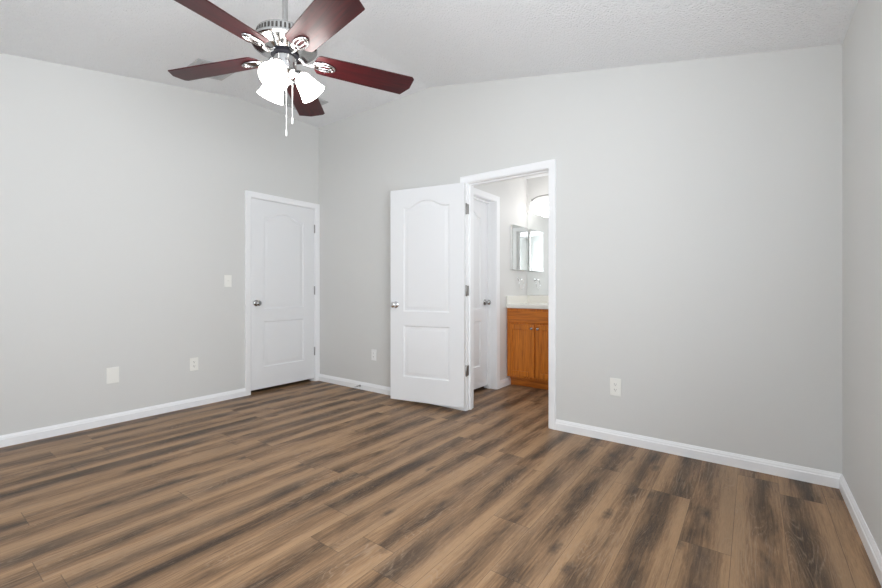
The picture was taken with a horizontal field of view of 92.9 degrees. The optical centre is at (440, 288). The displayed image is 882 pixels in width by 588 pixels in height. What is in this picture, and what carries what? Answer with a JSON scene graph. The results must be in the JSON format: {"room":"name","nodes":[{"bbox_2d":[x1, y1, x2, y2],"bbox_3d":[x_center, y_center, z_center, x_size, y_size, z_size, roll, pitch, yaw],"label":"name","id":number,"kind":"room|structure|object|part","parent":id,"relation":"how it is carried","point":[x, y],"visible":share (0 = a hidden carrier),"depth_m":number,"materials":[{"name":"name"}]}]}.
{"room":"empty bedroom","nodes":[
{"label":"empty bedroom","id":0,"kind":"room"},
{"bbox_2d":[0,53,318,435],"bbox_3d":[-2.667,-0.435,3.511,0.115,3.060,3.870,0,0,37],"label":"wall","id":1,"kind":"structure","parent":0,"point":[122,198],"depth_m":3.45,"materials":[{"name":"white paint"}]},
{"bbox_2d":[106,367,118,383],"bbox_3d":[-2.668,0.701,3.406,0.008,0.128,0.084,0,0,37],"label":"blank plate","id":2,"kind":"object","parent":1,"relation":"attached to","point":[112,374],"visible":1,"depth_m":3.40,"materials":[{"name":"white plastic"}]},
{"bbox_2d":[0,388,245,447],"bbox_3d":[-2.887,1.055,3.106,0.015,0.080,2.958,0,0,37],"label":"baseboard","id":3,"kind":"structure","parent":1,"relation":"attached to","point":[75,426],"depth_m":3.39,"materials":[{"name":"white wood"}]},
{"bbox_2d":[190,357,197,370],"bbox_3d":[-2.299,0.699,3.902,0.009,0.120,0.074,0,0,37],"label":"wall outlet","id":4,"kind":"object","parent":1,"relation":"attached to","point":[193,361],"visible":1,"depth_m":3.90,"materials":[{"name":"white plastic"}]},
{"bbox_2d":[224,275,231,286],"bbox_3d":[-2.108,-0.079,4.151,0.018,0.117,0.072,0,0,37],"label":"light switch","id":5,"kind":"object","parent":1,"relation":"attached to","point":[227,278],"visible":1,"depth_m":4.15,"materials":[{"name":"white plastic"}]},
{"bbox_2d":[245,190,319,395],"bbox_3d":[-1.776,0.042,4.692,0.132,2.107,0.912,0,0,37],"label":"trim","id":6,"kind":"structure","parent":1,"relation":"attached to","point":[248,194],"depth_m":4.48,"materials":[{"name":"white wood"}]},
{"bbox_2d":[251,198,314,390],"bbox_3d":[-1.724,0.056,4.660,0.102,2.003,0.793,0,0,37],"label":"door","id":7,"kind":"structure","parent":1,"relation":"in","point":[282,235],"depth_m":4.63,"materials":[{"name":"white paint"}]},
{"bbox_3d":[-1.912,0.148,4.378,0.068,0.066,0.066,0,0,37],"label":"knob","id":8,"kind":"part","parent":7,"relation":"part of","materials":[{"name":"silver metal"}]},
{"bbox_2d":[0,0,857,127],"bbox_3d":[-0.787,-1.672,2.112,4.832,0.706,4.130,0,0,37],"label":"ceiling","id":9,"kind":"structure","parent":0,"point":[435,43],"depth_m":2.76,"materials":[{"name":"white paint"}]},
{"bbox_2d":[187,58,233,80],"bbox_3d":[-1.937,-1.839,3.524,0.320,0.069,0.335,0,0,37],"label":"ceiling vent","id":10,"kind":"object","parent":9,"relation":"in","point":[198,61],"visible":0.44,"depth_m":3.39,"materials":[{"name":"white metal"}]},
{"bbox_2d":[168,0,413,135],"bbox_3d":[-0.805,-1.275,2.080,1.292,1.028,1.252,0,0,37],"label":"ceiling fan","id":11,"kind":"object","parent":9,"relation":"hanging from","point":[287,45],"visible":1,"depth_m":2.07,"materials":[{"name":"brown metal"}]},
{"bbox_3d":[-1.184,-1.158,2.208,0.526,0.049,0.160,0,0,13],"label":"blade","id":12,"kind":"part","parent":11,"relation":"part of","materials":[{"name":"brown wood"}]},
{"bbox_3d":[-0.964,-1.158,1.754,0.160,0.049,0.526,0,0,26],"label":"blade","id":13,"kind":"part","parent":11,"relation":"part of","materials":[{"name":"brown wood"}]},
{"bbox_3d":[-0.871,-1.048,2.183,0.136,0.110,0.136,45,26,29],"label":"lamp shade","id":14,"kind":"part","parent":11,"relation":"part of","materials":[{"name":"white glass"}]},
{"bbox_3d":[-0.792,-1.048,2.015,0.136,0.110,0.136,0,-38,2],"label":"lamp shade","id":15,"kind":"part","parent":11,"relation":"part of","materials":[{"name":"white glass"}]},
{"bbox_3d":[-0.792,-1.052,2.019,0.048,0.072,0.048,0,-38,2],"label":"bulb","id":16,"kind":"part","parent":11,"relation":"part of","materials":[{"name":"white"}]},
{"bbox_3d":[-0.771,-0.920,2.088,0.004,0.263,0.014,0,0,-29],"label":"pull chain","id":17,"kind":"part","parent":11,"relation":"part of","materials":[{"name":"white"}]},
{"bbox_3d":[-0.753,-0.956,2.112,0.014,0.192,0.004,0,0,11],"label":"pull chain","id":18,"kind":"part","parent":11,"relation":"part of","materials":[{"name":"white"}]},
{"bbox_3d":[-0.827,-1.158,2.522,0.160,0.049,0.526,0,0,-5],"label":"blade","id":19,"kind":"part","parent":11,"relation":"part of","materials":[{"name":"brown wood"}]},
{"bbox_3d":[-0.690,-1.048,2.153,0.136,0.110,0.136,-40,12,-15],"label":"lamp shade","id":20,"kind":"part","parent":11,"relation":"part of","materials":[{"name":"white glass"}]},
{"bbox_3d":[-0.518,-1.158,1.818,0.160,0.049,0.526,0,0,-42],"label":"blade","id":21,"kind":"part","parent":11,"relation":"part of","materials":[{"name":"brown wood"}]},
{"bbox_3d":[-0.417,-1.158,2.280,0.526,0.049,0.160,0,0,-23],"label":"blade","id":22,"kind":"part","parent":11,"relation":"part of","materials":[{"name":"brown wood"}]},
{"bbox_2d":[283,90,327,109],"bbox_3d":[-1.474,-1.930,4.263,0.420,0.010,0.480,0,0,37],"label":"ceiling vent","id":23,"kind":"object","parent":9,"relation":"in","point":[289,101],"visible":0.23,"depth_m":4.30,"materials":[{"name":"white metal"}]},
{"bbox_3d":[-1.474,-1.930,4.263,0.420,0.010,0.480,0,0,37],"label":"frame","id":24,"kind":"part","parent":23,"relation":"part of","materials":[{"name":"white metal"}]},
{"bbox_2d":[0,379,881,587],"bbox_3d":[-0.630,1.135,3.021,5.637,0.080,5.746,0,0,37],"label":"floor","id":25,"kind":"structure","parent":0,"point":[307,483],"depth_m":2.12,"materials":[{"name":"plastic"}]},
{"bbox_2d":[507,308,547,389],"bbox_3d":[1.174,0.656,4.755,0.694,0.878,0.576,0,0,37],"label":"vanity cabinet","id":26,"kind":"object","parent":25,"relation":"on","point":[527,329],"visible":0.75,"depth_m":4.62,"materials":[{"name":"brown wood"}]},
{"bbox_3d":[0.891,0.680,4.659,0.215,0.472,0.006,0,0,37],"label":"door panel","id":27,"kind":"part","parent":26,"relation":"part of","materials":[{"name":"brown wood"}]},
{"bbox_3d":[0.889,0.680,4.657,0.317,0.574,0.018,0,0,37],"label":"cabinet door","id":28,"kind":"part","parent":26,"relation":"part of","materials":[{"name":"brown wood"}]},
{"bbox_2d":[506,295,547,308],"bbox_3d":[1.185,0.148,4.758,0.711,0.138,0.557,0,0,37],"label":"countertop","id":29,"kind":"structure","parent":26,"relation":"on","point":[525,301],"depth_m":4.86,"materials":[{"name":"white stone"}]},
{"bbox_3d":[1.026,0.308,4.555,0.658,0.130,0.018,0,0,37],"label":"drawer","id":30,"kind":"part","parent":26,"relation":"part of","materials":[{"name":"brown wood"}]},
{"bbox_3d":[1.163,0.680,4.453,0.317,0.574,0.018,0,0,37],"label":"cabinet door","id":31,"kind":"part","parent":26,"relation":"part of","materials":[{"name":"brown wood"}]},
{"bbox_3d":[1.164,0.680,4.455,0.215,0.472,0.006,0,0,37],"label":"door panel","id":32,"kind":"part","parent":26,"relation":"part of","materials":[{"name":"brown wood"}]},
{"bbox_2d":[474,177,526,379],"bbox_3d":[0.549,-0.135,4.627,0.148,2.460,1.531,0,0,37],"label":"wall","id":33,"kind":"structure","parent":0,"point":[512,193],"depth_m":4.79,"materials":[{"name":"white paint"}]},
{"bbox_2d":[474,200,490,388],"bbox_3d":[0.337,0.056,4.364,0.102,2.003,0.629,0,0,37],"label":"door","id":34,"kind":"structure","parent":33,"relation":"in","point":[480,208],"depth_m":4.51,"materials":[{"name":"white paint"}]},
{"bbox_3d":[0.506,0.146,4.562,0.068,0.066,0.066,0,0,37],"label":"knob","id":35,"kind":"part","parent":34,"relation":"part of","materials":[{"name":"silver metal"}]},
{"bbox_2d":[474,188,499,388],"bbox_3d":[0.355,0.042,4.351,0.166,2.107,0.759,0,0,37],"label":"trim","id":36,"kind":"structure","parent":33,"relation":"attached to","point":[492,201],"depth_m":4.59,"materials":[{"name":"white wood"}]},
{"bbox_2d":[500,377,510,387],"bbox_3d":[0.720,1.055,4.719,0.015,0.080,0.268,0,0,37],"label":"baseboard","id":37,"kind":"structure","parent":33,"relation":"attached to","point":[505,382],"depth_m":4.71,"materials":[{"name":"white wood"}]},
{"bbox_2d":[511,224,527,270],"bbox_3d":[0.935,-0.485,4.994,0.030,0.524,0.410,0,0,37],"label":"medicine cabinet","id":38,"kind":"object","parent":33,"relation":"attached to","point":[519,235],"visible":1,"depth_m":4.96,"materials":[{"name":"silver metal"}]},
{"bbox_2d":[524,173,547,178],"bbox_3d":[1.300,-1.395,4.140,1.933,0.060,1.646,0,0,37],"label":"ceiling","id":39,"kind":"structure","parent":0,"point":[545,174],"depth_m":5.08,"materials":[{"name":"white paint"}]},
{"bbox_2d":[527,175,547,295],"bbox_3d":[1.757,-0.135,4.754,1.933,2.460,0.115,0,0,37],"label":"wall","id":40,"kind":"structure","parent":0,"point":[537,186],"depth_m":5.12,"materials":[{"name":"white paint"}]},
{"bbox_2d":[527,211,547,294],"bbox_3d":[1.358,-0.432,4.975,0.726,1.015,0.006,0,0,37],"label":"wall mirror","id":41,"kind":"object","parent":40,"relation":"attached to","point":[537,225],"visible":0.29,"depth_m":5.11,"materials":[{"name":"clear glass"}]},
{"bbox_2d":[528,295,547,302],"bbox_3d":[1.353,0.125,4.968,0.691,0.092,0.020,0,0,37],"label":"backsplash","id":42,"kind":"structure","parent":40,"relation":"attached to","point":[531,298],"depth_m":5.09,"materials":[{"name":"white stone"}]},
{"bbox_2d":[531,194,547,214],"bbox_3d":[1.282,-1.014,4.893,0.496,0.263,0.230,0,0,37],"label":"vanity light","id":43,"kind":"object","parent":40,"relation":"attached to","point":[539,207],"visible":0.41,"depth_m":4.91,"materials":[{"name":"white glass"}]},
{"bbox_2d":[319,44,841,473],"bbox_3d":[0.403,-0.435,3.710,4.802,3.060,0.115,0,0,37],"label":"wall","id":44,"kind":"structure","parent":0,"point":[699,201],"depth_m":2.83,"materials":[{"name":"white paint"}]},
{"bbox_2d":[371,349,375,360],"bbox_3d":[-0.716,0.703,4.466,0.072,0.117,0.009,0,0,37],"label":"wall outlet","id":45,"kind":"object","parent":44,"relation":"attached to","point":[373,352],"visible":1,"depth_m":4.46,"materials":[{"name":"white plastic"}]},
{"bbox_2d":[319,374,459,409],"bbox_3d":[-0.647,1.055,4.410,2.052,0.080,0.015,0,0,37],"label":"baseboard","id":46,"kind":"structure","parent":44,"relation":"attached to","point":[385,390],"depth_m":4.59,"materials":[{"name":"white wood"}]},
{"bbox_2d":[390,183,468,407],"bbox_3d":[-0.127,0.056,3.895,0.779,2.003,0.170,0,0,25],"label":"door","id":47,"kind":"structure","parent":44,"relation":"in","point":[429,289],"depth_m":3.87,"materials":[{"name":"white paint"}]},
{"bbox_3d":[-0.447,0.150,3.989,0.066,0.066,0.068,0,0,25],"label":"knob","id":48,"kind":"part","parent":47,"relation":"part of","materials":[{"name":"silver metal"}]},
{"bbox_2d":[460,159,555,429],"bbox_3d":[0.574,0.042,3.583,0.894,2.107,0.150,0,0,37],"label":"trim","id":49,"kind":"structure","parent":44,"relation":"attached to","point":[549,166],"depth_m":3.42,"materials":[{"name":"white wood"}]},
{"bbox_2d":[610,378,620,396],"bbox_3d":[1.250,0.703,3.002,0.078,0.126,0.009,0,0,37],"label":"wall outlet","id":50,"kind":"object","parent":44,"relation":"attached to","point":[615,384],"visible":1,"depth_m":3.00,"materials":[{"name":"white plastic"}]},
{"bbox_2d":[555,419,840,488],"bbox_3d":[1.546,1.055,2.778,1.626,0.080,0.015,0,0,37],"label":"baseboard","id":51,"kind":"structure","parent":44,"relation":"attached to","point":[806,474],"depth_m":2.65,"materials":[{"name":"white wood"}]},
{"bbox_2d":[842,0,881,554],"bbox_3d":[1.059,-0.140,0.666,0.115,2.470,3.985,0,0,37],"label":"wall","id":52,"kind":"structure","parent":0,"point":[862,43],"depth_m":1.86,"materials":[{"name":"white paint"}]},
{"bbox_2d":[839,474,881,586],"bbox_3d":[1.041,1.055,0.751,0.015,0.080,3.870,0,0,37],"label":"baseboard","id":53,"kind":"structure","parent":52,"relation":"attached to","point":[872,550],"depth_m":1.82,"materials":[{"name":"white wood"}]}
]}

